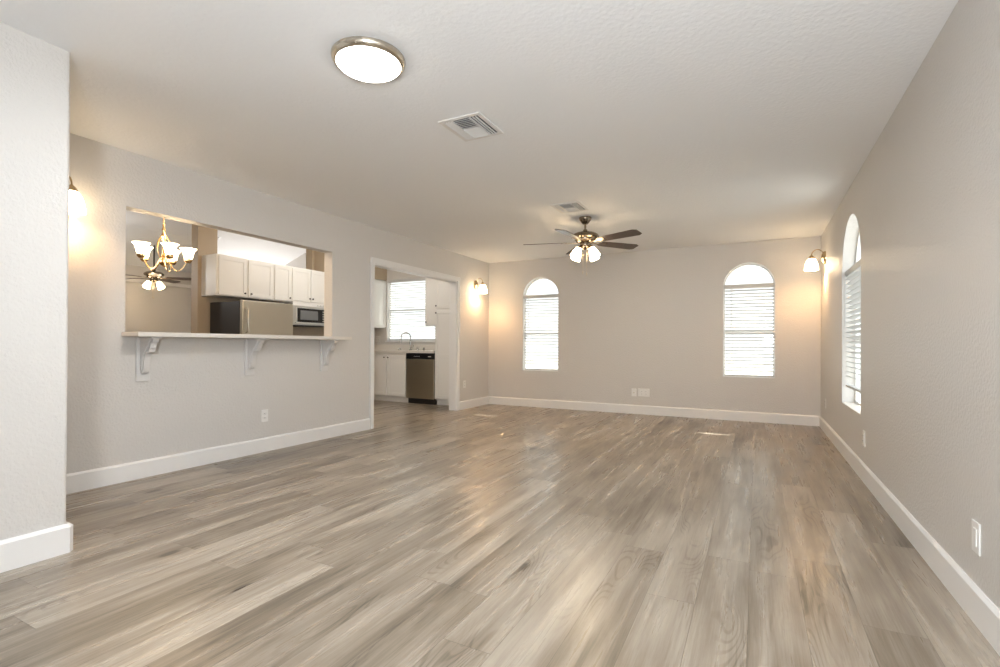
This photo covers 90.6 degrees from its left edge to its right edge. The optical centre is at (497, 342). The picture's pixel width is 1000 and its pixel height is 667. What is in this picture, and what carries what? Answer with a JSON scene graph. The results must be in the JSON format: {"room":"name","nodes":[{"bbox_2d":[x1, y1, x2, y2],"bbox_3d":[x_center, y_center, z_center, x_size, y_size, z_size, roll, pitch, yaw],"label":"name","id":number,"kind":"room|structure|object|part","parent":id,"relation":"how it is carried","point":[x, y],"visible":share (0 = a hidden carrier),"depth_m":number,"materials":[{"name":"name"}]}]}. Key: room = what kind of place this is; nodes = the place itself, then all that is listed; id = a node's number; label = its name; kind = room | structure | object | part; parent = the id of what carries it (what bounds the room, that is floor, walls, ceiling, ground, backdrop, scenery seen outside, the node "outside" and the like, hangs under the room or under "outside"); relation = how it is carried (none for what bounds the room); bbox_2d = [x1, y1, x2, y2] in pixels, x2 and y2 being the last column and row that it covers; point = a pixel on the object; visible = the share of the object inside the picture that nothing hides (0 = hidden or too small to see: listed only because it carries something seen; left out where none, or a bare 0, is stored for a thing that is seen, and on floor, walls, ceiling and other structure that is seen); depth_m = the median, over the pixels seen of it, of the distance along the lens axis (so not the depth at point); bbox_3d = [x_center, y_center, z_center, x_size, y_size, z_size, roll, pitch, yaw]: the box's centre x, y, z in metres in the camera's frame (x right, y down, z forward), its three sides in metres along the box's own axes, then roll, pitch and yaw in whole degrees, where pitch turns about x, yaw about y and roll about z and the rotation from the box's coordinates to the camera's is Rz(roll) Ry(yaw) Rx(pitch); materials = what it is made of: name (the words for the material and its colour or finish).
{"room":"empty living room","nodes":[
{"label":"empty living room","id":0,"kind":"room"},
{"bbox_2d":[0,22,69,539],"bbox_3d":[-2.598,-0.207,1.599,0.130,2.440,1.926,0,0,28],"label":"wall","id":1,"kind":"structure","parent":0,"point":[34,72],"depth_m":2.30,"materials":[{"name":"grey paint"}]},
{"bbox_2d":[0,522,72,572],"bbox_3d":[-2.599,0.944,1.604,0.174,0.138,1.948,0,0,28],"label":"baseboard","id":2,"kind":"structure","parent":1,"relation":"attached to","point":[33,547],"depth_m":2.29,"materials":[{"name":"white wood"}]},
{"bbox_2d":[125,265,190,337],"bbox_3d":[-7.257,-0.479,8.264,0.120,3.000,7.162,0,0,28],"label":"wall","id":3,"kind":"structure","parent":0,"point":[169,309],"depth_m":9.51,"materials":[{"name":"grey paint"}]},
{"bbox_2d":[125,278,190,287],"bbox_3d":[-7.452,-1.153,7.682,0.070,0.060,5.700,0,0,28],"label":"trim ledge","id":4,"kind":"object","parent":3,"relation":"attached to","point":[126,279],"depth_m":9.55,"materials":[{"name":"white"}]},
{"bbox_2d":[126,210,191,237],"bbox_3d":[-4.601,-1.922,6.888,6.056,0.100,7.162,0,0,28],"label":"ceiling","id":5,"kind":"structure","parent":0,"point":[135,219],"depth_m":7.83,"materials":[{"name":"white paint"}]},
{"bbox_2d":[125,245,190,297],"bbox_3d":[-6.069,-1.319,8.673,1.334,1.104,1.316,0,0,28],"label":"ceiling fan","id":6,"kind":"object","parent":5,"relation":"hanging from","point":[154,276],"visible":0.93,"depth_m":8.68,"materials":[{"name":"brown metal"}]},
{"bbox_3d":[-6.061,-1.007,8.554,0.111,0.136,0.128,0,0,28],"label":"lamp shade","id":7,"kind":"part","parent":6,"relation":"part of","materials":[{"name":"white glass"}]},
{"bbox_3d":[-5.765,-1.142,8.341,0.144,0.006,0.490,16,-10,-37],"label":"blade","id":8,"kind":"part","parent":6,"relation":"part of","materials":[{"name":"brown wood"}]},
{"bbox_3d":[-5.901,-1.005,8.669,0.128,0.136,0.111,0,0,28],"label":"lamp shade","id":9,"kind":"part","parent":6,"relation":"part of","materials":[{"name":"white glass"}]},
{"bbox_3d":[-6.053,-1.140,9.137,0.144,0.006,0.490,-12,0,-2],"label":"blade","id":10,"kind":"part","parent":6,"relation":"part of","materials":[{"name":"brown wood"}]},
{"bbox_3d":[-5.620,-1.139,8.844,0.490,0.006,0.144,0,-12,-20],"label":"blade","id":11,"kind":"part","parent":6,"relation":"part of","materials":[{"name":"brown wood"}]},
{"bbox_2d":[132,218,196,271],"bbox_3d":[-3.149,-1.276,4.648,0.518,1.198,0.506,0,0,28],"label":"chandelier","id":12,"kind":"object","parent":5,"relation":"hanging from","point":[169,251],"visible":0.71,"depth_m":4.64,"materials":[{"name":"white glass"}]},
{"bbox_3d":[-3.228,-0.851,4.480,0.142,0.107,0.141,0,0,28],"label":"lamp shade","id":13,"kind":"part","parent":12,"relation":"part of","materials":[{"name":"white glass"}]},
{"bbox_3d":[-3.344,-0.851,4.682,0.142,0.107,0.141,0,0,28],"label":"lamp shade","id":14,"kind":"part","parent":12,"relation":"part of","materials":[{"name":"white glass"}]},
{"bbox_3d":[-3.192,-0.845,4.562,0.009,0.335,0.188,0,0,24],"label":"arm","id":15,"kind":"part","parent":12,"relation":"part of","materials":[{"name":"gold metal"}]},
{"bbox_3d":[-3.067,-0.845,4.588,0.188,0.335,0.009,0,0,42],"label":"arm","id":16,"kind":"part","parent":12,"relation":"part of","materials":[{"name":"gold metal"}]},
{"bbox_3d":[-3.000,-0.850,4.529,0.142,0.107,0.141,0,0,28],"label":"lamp shade","id":17,"kind":"part","parent":12,"relation":"part of","materials":[{"name":"white glass"}]},
{"bbox_3d":[-3.188,-0.849,4.855,0.142,0.107,0.141,0,0,28],"label":"lamp shade","id":18,"kind":"part","parent":12,"relation":"part of","materials":[{"name":"white glass"}]},
{"bbox_3d":[-3.053,-0.844,4.715,0.188,0.335,0.009,0,0,-30],"label":"arm","id":19,"kind":"part","parent":12,"relation":"part of","materials":[{"name":"gold metal"}]},
{"bbox_3d":[-2.976,-0.848,4.760,0.142,0.107,0.141,0,0,28],"label":"lamp shade","id":20,"kind":"part","parent":12,"relation":"part of","materials":[{"name":"white glass"}]},
{"bbox_2d":[126,225,305,272],"bbox_3d":[-4.893,-2.018,9.196,3.400,1.276,3.342,0,0,28],"label":"ceiling","id":21,"kind":"structure","parent":0,"point":[230,244],"depth_m":9.44,"materials":[{"name":"white paint"}]},
{"bbox_2d":[191,224,323,339],"bbox_3d":[-3.466,-0.768,8.424,0.150,3.620,3.372,0,0,28],"label":"wall","id":22,"kind":"structure","parent":0,"point":[204,239],"depth_m":6.97,"materials":[{"name":"beige paint"}]},
{"bbox_2d":[201,254,273,300],"bbox_3d":[-3.778,-0.936,7.256,0.378,0.570,0.910,0,0,28],"label":"upper cabinet","id":23,"kind":"object","parent":22,"relation":"attached to","point":[222,276],"visible":1,"depth_m":7.04,"materials":[{"name":"white wood"}]},
{"bbox_3d":[-3.743,-0.934,6.996,0.019,0.535,0.422,0,0,28],"label":"door","id":24,"kind":"part","parent":23,"relation":"part of","materials":[{"name":"white wood"}]},
{"bbox_3d":[-3.537,-0.931,7.390,0.019,0.535,0.410,0,0,28],"label":"door","id":25,"kind":"part","parent":23,"relation":"part of","materials":[{"name":"white wood"}]},
{"bbox_2d":[262,264,290,302],"bbox_3d":[-3.492,-0.932,7.804,0.378,0.570,0.323,0,0,28],"label":"upper cabinet","id":26,"kind":"object","parent":22,"relation":"attached to","point":[281,273],"visible":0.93,"depth_m":7.73,"materials":[{"name":"white wood"}]},
{"bbox_3d":[-3.358,-0.929,7.734,0.019,0.535,0.298,0,0,28],"label":"door","id":27,"kind":"part","parent":26,"relation":"part of","materials":[{"name":"white wood"}]},
{"bbox_2d":[291,266,323,303],"bbox_3d":[-3.240,-0.938,8.285,0.378,0.550,0.758,0,0,28],"label":"upper cabinet","id":28,"kind":"object","parent":22,"relation":"attached to","point":[307,285],"visible":0.73,"depth_m":8.15,"materials":[{"name":"white wood"}]},
{"bbox_3d":[-3.193,-0.936,8.048,0.019,0.515,0.362,0,0,28],"label":"door","id":29,"kind":"part","parent":28,"relation":"part of","materials":[{"name":"white wood"}]},
{"bbox_2d":[283,301,323,326],"bbox_3d":[-3.227,-0.465,8.274,0.410,0.390,0.746,0,0,28],"label":"microwave","id":30,"kind":"object","parent":28,"relation":"attached to","point":[305,314],"visible":0.59,"depth_m":8.13,"materials":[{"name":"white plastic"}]},
{"bbox_3d":[-3.099,-0.440,8.207,0.037,0.295,0.746,0,0,28],"label":"door","id":31,"kind":"part","parent":30,"relation":"part of","materials":[{"name":"silver metal"}]},
{"bbox_3d":[-3.020,-0.934,8.381,0.019,0.515,0.364,0,0,28],"label":"door","id":32,"kind":"part","parent":28,"relation":"part of","materials":[{"name":"white wood"}]},
{"bbox_2d":[374,279,385,327],"bbox_3d":[-2.692,-0.751,9.173,0.528,0.920,1.323,0,0,28],"label":"upper cabinet","id":33,"kind":"object","parent":22,"relation":"attached to","point":[380,285],"visible":0.12,"depth_m":9.52,"materials":[{"name":"white wood"}]},
{"bbox_2d":[66,133,488,473],"bbox_3d":[-2.161,-0.419,4.896,0.120,2.900,8.412,0,0,28],"label":"wall","id":34,"kind":"structure","parent":0,"point":[198,395],"depth_m":4.18,"materials":[{"name":"grey paint"}]},
{"bbox_2d":[69,176,85,214],"bbox_3d":[-2.823,-0.979,3.260,0.220,0.250,0.150,0,0,28],"label":"wall sconce","id":35,"kind":"object","parent":34,"relation":"attached to","point":[76,202],"visible":0.56,"depth_m":3.23,"materials":[{"name":"white glass"}]},
{"bbox_3d":[-2.792,-0.924,3.243,0.150,0.142,0.150,0,0,28],"label":"lamp shade","id":36,"kind":"part","parent":35,"relation":"part of","materials":[{"name":"white glass"}]},
{"bbox_2d":[135,337,161,381],"bbox_3d":[-2.609,0.125,3.707,0.190,0.336,0.096,0,0,28],"label":"corbel","id":37,"kind":"object","parent":34,"relation":"attached to","point":[145,346],"visible":0.95,"depth_m":3.71,"materials":[{"name":"white paint"}]},
{"bbox_3d":[-2.686,0.125,3.747,0.016,0.336,0.096,0,0,28],"label":"plate","id":38,"kind":"part","parent":37,"relation":"part of","materials":[{"name":"white paint"}]},
{"bbox_3d":[-2.621,0.092,3.713,0.136,0.242,0.052,0,0,28],"label":"scroll panel","id":39,"kind":"part","parent":37,"relation":"part of","materials":[{"name":"white paint"}]},
{"bbox_2d":[66,418,369,493],"bbox_3d":[-2.771,0.955,3.590,0.016,0.133,5.310,0,0,28],"label":"baseboard","id":40,"kind":"structure","parent":34,"relation":"attached to","point":[110,475],"depth_m":4.10,"materials":[{"name":"white wood"}]},
{"bbox_2d":[121,332,351,339],"bbox_3d":[-2.233,-0.055,4.535,0.368,0.033,2.100,0,0,28],"label":"countertop","id":41,"kind":"structure","parent":34,"relation":"on","point":[123,334],"depth_m":4.09,"materials":[{"name":"beige stone"}]},
{"bbox_2d":[244,339,265,375],"bbox_3d":[-2.197,0.131,4.496,0.190,0.336,0.096,0,0,28],"label":"corbel","id":42,"kind":"object","parent":34,"relation":"attached to","point":[252,346],"visible":0.88,"depth_m":4.50,"materials":[{"name":"white paint"}]},
{"bbox_3d":[-2.274,0.131,4.536,0.016,0.336,0.096,0,0,28],"label":"plate","id":43,"kind":"part","parent":42,"relation":"part of","materials":[{"name":"white paint"}]},
{"bbox_3d":[-2.208,0.098,4.502,0.136,0.242,0.052,0,0,28],"label":"scroll panel","id":44,"kind":"part","parent":42,"relation":"part of","materials":[{"name":"white paint"}]},
{"bbox_2d":[261,409,267,421],"bbox_3d":[-2.204,0.690,4.681,0.009,0.116,0.072,0,0,28],"label":"wall outlet","id":45,"kind":"object","parent":34,"relation":"attached to","point":[264,413],"visible":1,"depth_m":4.68,"materials":[{"name":"white plastic"}]},
{"bbox_2d":[320,340,338,370],"bbox_3d":[-1.790,0.137,5.274,0.190,0.336,0.096,0,0,28],"label":"corbel","id":46,"kind":"object","parent":34,"relation":"attached to","point":[326,346],"visible":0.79,"depth_m":5.27,"materials":[{"name":"white paint"}]},
{"bbox_3d":[-1.867,0.137,5.314,0.016,0.336,0.096,0,0,28],"label":"plate","id":47,"kind":"part","parent":46,"relation":"part of","materials":[{"name":"white paint"}]},
{"bbox_3d":[-1.802,0.104,5.280,0.136,0.242,0.052,0,0,28],"label":"scroll panel","id":48,"kind":"part","parent":46,"relation":"part of","materials":[{"name":"white paint"}]},
{"bbox_2d":[369,257,459,428],"bbox_3d":[-1.130,0.010,6.872,0.166,2.072,2.007,0,0,28],"label":"door frame","id":49,"kind":"structure","parent":34,"relation":"in","point":[454,288],"depth_m":7.61,"materials":[{"name":"white"}]},
{"bbox_3d":[-1.193,0.010,6.905,0.023,2.072,2.007,0,0,28],"label":"casing","id":50,"kind":"part","parent":49,"relation":"part of","materials":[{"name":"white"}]},
{"bbox_2d":[460,396,488,409],"bbox_3d":[-0.384,0.990,8.157,0.016,0.133,0.967,0,0,28],"label":"baseboard","id":51,"kind":"structure","parent":34,"relation":"attached to","point":[475,402],"depth_m":8.14,"materials":[{"name":"white wood"}]},
{"bbox_2d":[474,278,486,293],"bbox_3d":[-0.279,-0.936,8.130,0.220,0.250,0.150,0,0,28],"label":"wall sconce","id":52,"kind":"object","parent":34,"relation":"attached to","point":[482,289],"visible":1,"depth_m":8.08,"materials":[{"name":"white glass"}]},
{"bbox_3d":[-0.356,-0.954,8.170,0.046,0.156,0.103,0,0,28],"label":"plate","id":53,"kind":"part","parent":52,"relation":"part of","materials":[{"name":"gold metal"}]},
{"bbox_3d":[-0.248,-0.882,8.113,0.150,0.142,0.150,0,0,28],"label":"lamp shade","id":54,"kind":"part","parent":52,"relation":"part of","materials":[{"name":"white glass"}]},
{"bbox_2d":[314,251,386,280],"bbox_3d":[-2.693,-1.532,9.181,0.515,0.638,1.325,0,0,28],"label":"wall","id":55,"kind":"structure","parent":0,"point":[319,257],"depth_m":8.70,"materials":[{"name":"beige paint"}]},
{"bbox_2d":[0,0,957,262],"bbox_3d":[0.076,-1.453,3.803,4.854,0.100,8.292,0,0,28],"label":"ceiling","id":56,"kind":"structure","parent":0,"point":[677,123],"depth_m":2.92,"materials":[{"name":"white paint"}]},
{"bbox_2d":[331,36,405,82],"bbox_3d":[-0.642,-1.375,2.461,0.360,0.075,0.360,0,0,28],"label":"ceiling light","id":57,"kind":"object","parent":56,"relation":"attached to","point":[367,59],"visible":1,"depth_m":2.38,"materials":[{"name":"white glass"}]},
{"bbox_2d":[438,112,503,141],"bbox_3d":[-0.170,-1.400,3.231,0.300,0.014,0.335,0,0,28],"label":"ceiling vent","id":58,"kind":"object","parent":56,"relation":"in","point":[473,126],"visible":1,"depth_m":3.21,"materials":[{"name":"white metal"}]},
{"bbox_2d":[550,201,588,212],"bbox_3d":[0.738,-1.386,5.086,0.300,0.014,0.335,0,0,28],"label":"ceiling vent","id":59,"kind":"object","parent":56,"relation":"in","point":[575,206],"visible":1,"depth_m":5.06,"materials":[{"name":"white metal"}]},
{"bbox_2d":[523,216,641,275],"bbox_3d":[0.941,-1.065,5.466,1.341,0.649,1.300,0,0,28],"label":"ceiling fan","id":60,"kind":"object","parent":56,"relation":"hanging from","point":[585,238],"visible":1,"depth_m":5.41,"materials":[{"name":"brown wood"}]},
{"bbox_3d":[0.736,-1.119,5.120,0.144,0.006,0.490,14,7,31],"label":"blade","id":61,"kind":"part","parent":60,"relation":"part of","materials":[{"name":"brown wood"}]},
{"bbox_3d":[0.850,-0.981,5.421,0.112,0.136,0.126,0,0,28],"label":"lamp shade","id":62,"kind":"part","parent":60,"relation":"part of","materials":[{"name":"white glass"}]},
{"bbox_3d":[1.046,-0.980,5.379,0.126,0.136,0.112,0,0,28],"label":"lamp shade","id":63,"kind":"part","parent":60,"relation":"part of","materials":[{"name":"white glass"}]},
{"bbox_3d":[1.261,-1.116,5.163,0.144,0.006,0.490,16,-11,-40],"label":"blade","id":64,"kind":"part","parent":60,"relation":"part of","materials":[{"name":"brown wood"}]},
{"bbox_3d":[1.379,-1.113,5.672,0.490,0.006,0.144,0,-12,-23],"label":"blade","id":65,"kind":"part","parent":60,"relation":"part of","materials":[{"name":"brown wood"}]},
{"bbox_2d":[0,400,999,666],"bbox_3d":[-2.597,1.055,5.185,11.200,0.050,8.600,0,0,28],"label":"floor","id":66,"kind":"structure","parent":0,"point":[488,535],"depth_m":2.34,"materials":[{"name":"wood"}]},
{"bbox_2d":[210,300,292,338],"bbox_3d":[-3.541,0.224,7.185,0.770,1.622,0.825,0,0,28],"label":"refrigerator","id":67,"kind":"object","parent":66,"relation":"on","point":[242,316],"visible":0.35,"depth_m":6.90,"materials":[{"name":"silver metal"}]},
{"bbox_3d":[-3.391,-0.301,6.707,0.066,0.352,0.026,0,0,28],"label":"handle","id":68,"kind":"part","parent":67,"relation":"part of","materials":[{"name":"silver metal"}]},
{"bbox_3d":[-3.278,-0.333,7.051,0.063,0.487,0.821,0,0,28],"label":"door","id":69,"kind":"part","parent":67,"relation":"part of","materials":[{"name":"silver metal"}]},
{"bbox_2d":[374,352,407,401],"bbox_3d":[-1.849,0.616,9.098,0.878,0.874,0.657,0,0,28],"label":"base cabinet","id":70,"kind":"object","parent":66,"relation":"on","point":[389,368],"visible":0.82,"depth_m":8.81,"materials":[{"name":"white wood"}]},
{"bbox_3d":[-2.174,0.576,8.940,0.410,0.720,0.019,0,0,28],"label":"door","id":71,"kind":"part","parent":70,"relation":"part of","materials":[{"name":"white wood"}]},
{"bbox_3d":[-1.794,0.577,8.741,0.417,0.720,0.019,0,0,28],"label":"door","id":72,"kind":"part","parent":70,"relation":"part of","materials":[{"name":"white wood"}]},
{"bbox_2d":[374,345,434,352],"bbox_3d":[-1.853,0.197,9.108,2.076,0.320,0.648,0,0,28],"label":"countertop","id":73,"kind":"structure","parent":70,"relation":"on","point":[377,348],"depth_m":9.21,"materials":[{"name":"beige stone"}]},
{"bbox_2d":[400,332,413,349],"bbox_3d":[-1.693,-0.029,9.198,0.266,0.336,0.096,0,0,-14],"label":"faucet","id":74,"kind":"object","parent":73,"relation":"on","point":[404,332],"visible":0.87,"depth_m":9.20,"materials":[{"name":"silver metal"}]},
{"bbox_2d":[406,353,435,404],"bbox_3d":[-1.204,0.619,8.744,0.580,0.872,0.618,0,0,28],"label":"dishwasher","id":75,"kind":"object","parent":66,"relation":"on","point":[420,367],"visible":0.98,"depth_m":8.47,"materials":[{"name":"silver"}]},
{"bbox_3d":[-1.333,0.234,8.494,0.580,0.098,0.035,0,0,28],"label":"control panel","id":76,"kind":"part","parent":75,"relation":"part of","materials":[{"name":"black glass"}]},
{"bbox_3d":[-1.308,1.007,8.548,0.565,0.092,0.035,0,0,28],"label":"toe panel","id":77,"kind":"part","parent":75,"relation":"part of","materials":[{"name":"black"}]},
{"bbox_2d":[435,280,449,404],"bbox_3d":[-0.679,-0.094,8.492,0.566,2.300,0.657,0,0,28],"label":"pantry cabinet","id":78,"kind":"object","parent":66,"relation":"on","point":[441,287],"visible":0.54,"depth_m":8.30,"materials":[{"name":"white wood"}]},
{"bbox_3d":[-0.816,0.199,8.233,0.546,1.480,0.019,0,0,28],"label":"door","id":79,"kind":"part","parent":78,"relation":"part of","materials":[{"name":"white wood"}]},
{"bbox_3d":[-0.810,-0.903,8.238,0.546,0.655,0.019,0,0,28],"label":"door","id":80,"kind":"part","parent":78,"relation":"part of","materials":[{"name":"white wood"}]},
{"bbox_2d":[286,236,820,415],"bbox_3d":[-0.663,-0.766,8.930,11.150,3.650,0.120,0,0,28],"label":"wall","id":81,"kind":"structure","parent":0,"point":[652,320],"depth_m":7.30,"materials":[{"name":"grey paint"}]},
{"bbox_2d":[385,341,434,341],"bbox_3d":[-1.539,-0.021,9.336,1.435,0.025,0.100,0,0,28],"label":"trim","id":82,"kind":"structure","parent":81,"relation":"attached to","point":[385,341],"depth_m":9.34,"materials":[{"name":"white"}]},
{"bbox_2d":[390,283,434,340],"bbox_3d":[-1.498,-0.626,9.410,1.375,1.185,0.050,0,0,28],"label":"window","id":83,"kind":"structure","parent":81,"relation":"in","point":[390,283],"depth_m":9.64,"materials":[{"name":"white plastic"}]},
{"bbox_3d":[-1.497,-0.626,9.412,1.335,0.040,0.045,0,0,28],"label":"meeting rail","id":84,"kind":"part","parent":83,"relation":"part of","materials":[{"name":"white plastic"}]},
{"bbox_2d":[388,278,434,339],"bbox_3d":[-1.530,-0.635,9.351,1.367,1.163,0.073,0,0,28],"label":"window blind","id":85,"kind":"object","parent":83,"relation":"attached to","point":[413,280],"visible":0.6,"depth_m":9.45,"materials":[{"name":"grey plastic"}]},
{"bbox_3d":[-1.522,-0.064,9.351,1.343,0.020,0.050,0,0,28],"label":"rail","id":86,"kind":"part","parent":85,"relation":"part of","materials":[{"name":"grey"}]},
{"bbox_2d":[425,277,434,325],"bbox_3d":[-1.046,-0.762,8.854,0.413,0.923,0.365,0,0,28],"label":"upper cabinet","id":87,"kind":"object","parent":81,"relation":"attached to","point":[429,283],"visible":0.43,"depth_m":8.77,"materials":[{"name":"white wood"}]},
{"bbox_2d":[525,278,557,370],"bbox_3d":[0.743,-0.308,8.236,0.627,1.542,0.050,0,0,28],"label":"window","id":88,"kind":"structure","parent":81,"relation":"in","point":[534,281],"depth_m":8.33,"materials":[{"name":"white plastic"}]},
{"bbox_2d":[524,294,557,370],"bbox_3d":[0.711,-0.172,8.176,0.619,1.244,0.073,0,0,28],"label":"window blind","id":89,"kind":"object","parent":88,"relation":"attached to","point":[555,296],"visible":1,"depth_m":8.18,"materials":[{"name":"grey plastic"}]},
{"bbox_3d":[0.719,0.440,8.176,0.595,0.020,0.050,0,0,28],"label":"rail","id":90,"kind":"part","parent":89,"relation":"part of","materials":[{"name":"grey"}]},
{"bbox_3d":[0.743,-0.151,8.238,0.587,0.040,0.045,0,0,28],"label":"meeting rail","id":91,"kind":"part","parent":88,"relation":"part of","materials":[{"name":"white plastic"}]},
{"bbox_2d":[638,388,649,396],"bbox_3d":[2.170,0.743,7.365,0.165,0.116,0.009,0,0,28],"label":"wall outlet","id":92,"kind":"object","parent":81,"relation":"attached to","point":[641,392],"visible":1,"depth_m":7.36,"materials":[{"name":"white plastic"}]},
{"bbox_2d":[488,396,819,425],"bbox_3d":[1.980,0.999,7.459,4.854,0.133,0.016,0,0,28],"label":"baseboard","id":93,"kind":"structure","parent":81,"relation":"attached to","point":[793,419],"depth_m":7.20,"materials":[{"name":"white wood"}]},
{"bbox_2d":[723,263,774,377],"bbox_3d":[3.454,-0.307,6.820,0.630,1.560,0.050,0,0,28],"label":"window","id":94,"kind":"structure","parent":81,"relation":"in","point":[760,266],"depth_m":6.81,"materials":[{"name":"white plastic"}]},
{"bbox_3d":[3.454,-0.150,6.822,0.590,0.040,0.045,0,0,28],"label":"meeting rail","id":95,"kind":"part","parent":94,"relation":"part of","materials":[{"name":"white plastic"}]},
{"bbox_2d":[724,283,774,376],"bbox_3d":[3.422,-0.171,6.760,0.622,1.263,0.073,0,0,28],"label":"window blind","id":96,"kind":"object","parent":94,"relation":"attached to","point":[756,285],"visible":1,"depth_m":6.76,"materials":[{"name":"grey plastic"}]},
{"bbox_3d":[3.429,0.450,6.760,0.598,0.020,0.050,0,0,28],"label":"rail","id":97,"kind":"part","parent":96,"relation":"part of","materials":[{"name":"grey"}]},
{"bbox_3d":[3.591,-0.161,6.648,0.002,1.223,0.002,0,0,28],"label":"ladder cord","id":98,"kind":"part","parent":96,"relation":"part of","materials":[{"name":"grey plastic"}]},
{"bbox_2d":[821,0,999,609],"bbox_3d":[2.259,-0.257,2.586,0.150,2.600,8.412,0,0,28],"label":"wall","id":99,"kind":"structure","parent":0,"point":[923,204],"depth_m":2.33,"materials":[{"name":"grey paint"}]},
{"bbox_2d":[804,249,825,270],"bbox_3d":[3.819,-1.001,5.967,0.220,0.250,0.150,0,0,28],"label":"wall sconce","id":100,"kind":"object","parent":99,"relation":"attached to","point":[811,264],"visible":1,"depth_m":5.93,"materials":[{"name":"white glass"}]},
{"bbox_3d":[3.788,-0.947,5.982,0.150,0.142,0.150,0,0,28],"label":"lamp shade","id":101,"kind":"part","parent":100,"relation":"part of","materials":[{"name":"white glass"}]},
{"bbox_3d":[3.896,-1.017,5.926,0.046,0.156,0.103,0,0,28],"label":"plate","id":102,"kind":"part","parent":100,"relation":"part of","materials":[{"name":"gold metal"}]},
{"bbox_2d":[855,233,860,405],"bbox_3d":[3.210,-0.273,4.285,0.050,1.688,0.965,0,0,28],"label":"window","id":103,"kind":"structure","parent":99,"relation":"in","point":[858,252],"depth_m":4.69,"materials":[{"name":"white glass"}]},
{"bbox_2d":[845,259,860,392],"bbox_3d":[3.131,-0.134,4.325,0.073,1.100,0.957,0,0,28],"label":"window blind","id":104,"kind":"object","parent":103,"relation":"attached to","point":[853,273],"visible":0.64,"depth_m":4.43,"materials":[{"name":"grey plastic"}]},
{"bbox_3d":[3.131,0.406,4.312,0.050,0.020,0.933,0,0,28],"label":"rail","id":105,"kind":"part","parent":104,"relation":"part of","materials":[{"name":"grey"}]},
{"bbox_2d":[863,430,864,446],"bbox_3d":[2.790,0.729,3.778,0.009,0.116,0.072,0,0,28],"label":"wall outlet","id":106,"kind":"object","parent":99,"relation":"attached to","point":[863,430],"visible":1,"depth_m":3.76,"materials":[{"name":"white plastic"}]},
{"bbox_2d":[819,416,999,655],"bbox_3d":[2.207,0.976,2.671,0.016,0.133,8.292,0,0,28],"label":"baseboard","id":107,"kind":"structure","parent":99,"relation":"attached to","point":[980,609],"depth_m":2.25,"materials":[{"name":"white wood"}]},
{"bbox_2d":[972,519,980,555],"bbox_3d":[1.780,0.725,1.845,0.009,0.116,0.072,0,0,28],"label":"wall plate","id":108,"kind":"object","parent":99,"relation":"attached to","point":[976,527],"visible":1,"depth_m":1.83,"materials":[{"name":"white plastic"}]},
{"label":"outside","id":109,"kind":"structure","parent":0,"visible":0},
{"bbox_2d":[527,359,772,375],"bbox_3d":[4.625,1.286,8.857,60.000,0.100,60.000,0,0,28],"label":"ground","id":110,"kind":"structure","parent":109,"point":[536,366],"depth_m":27.27,"materials":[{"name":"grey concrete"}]}
]}

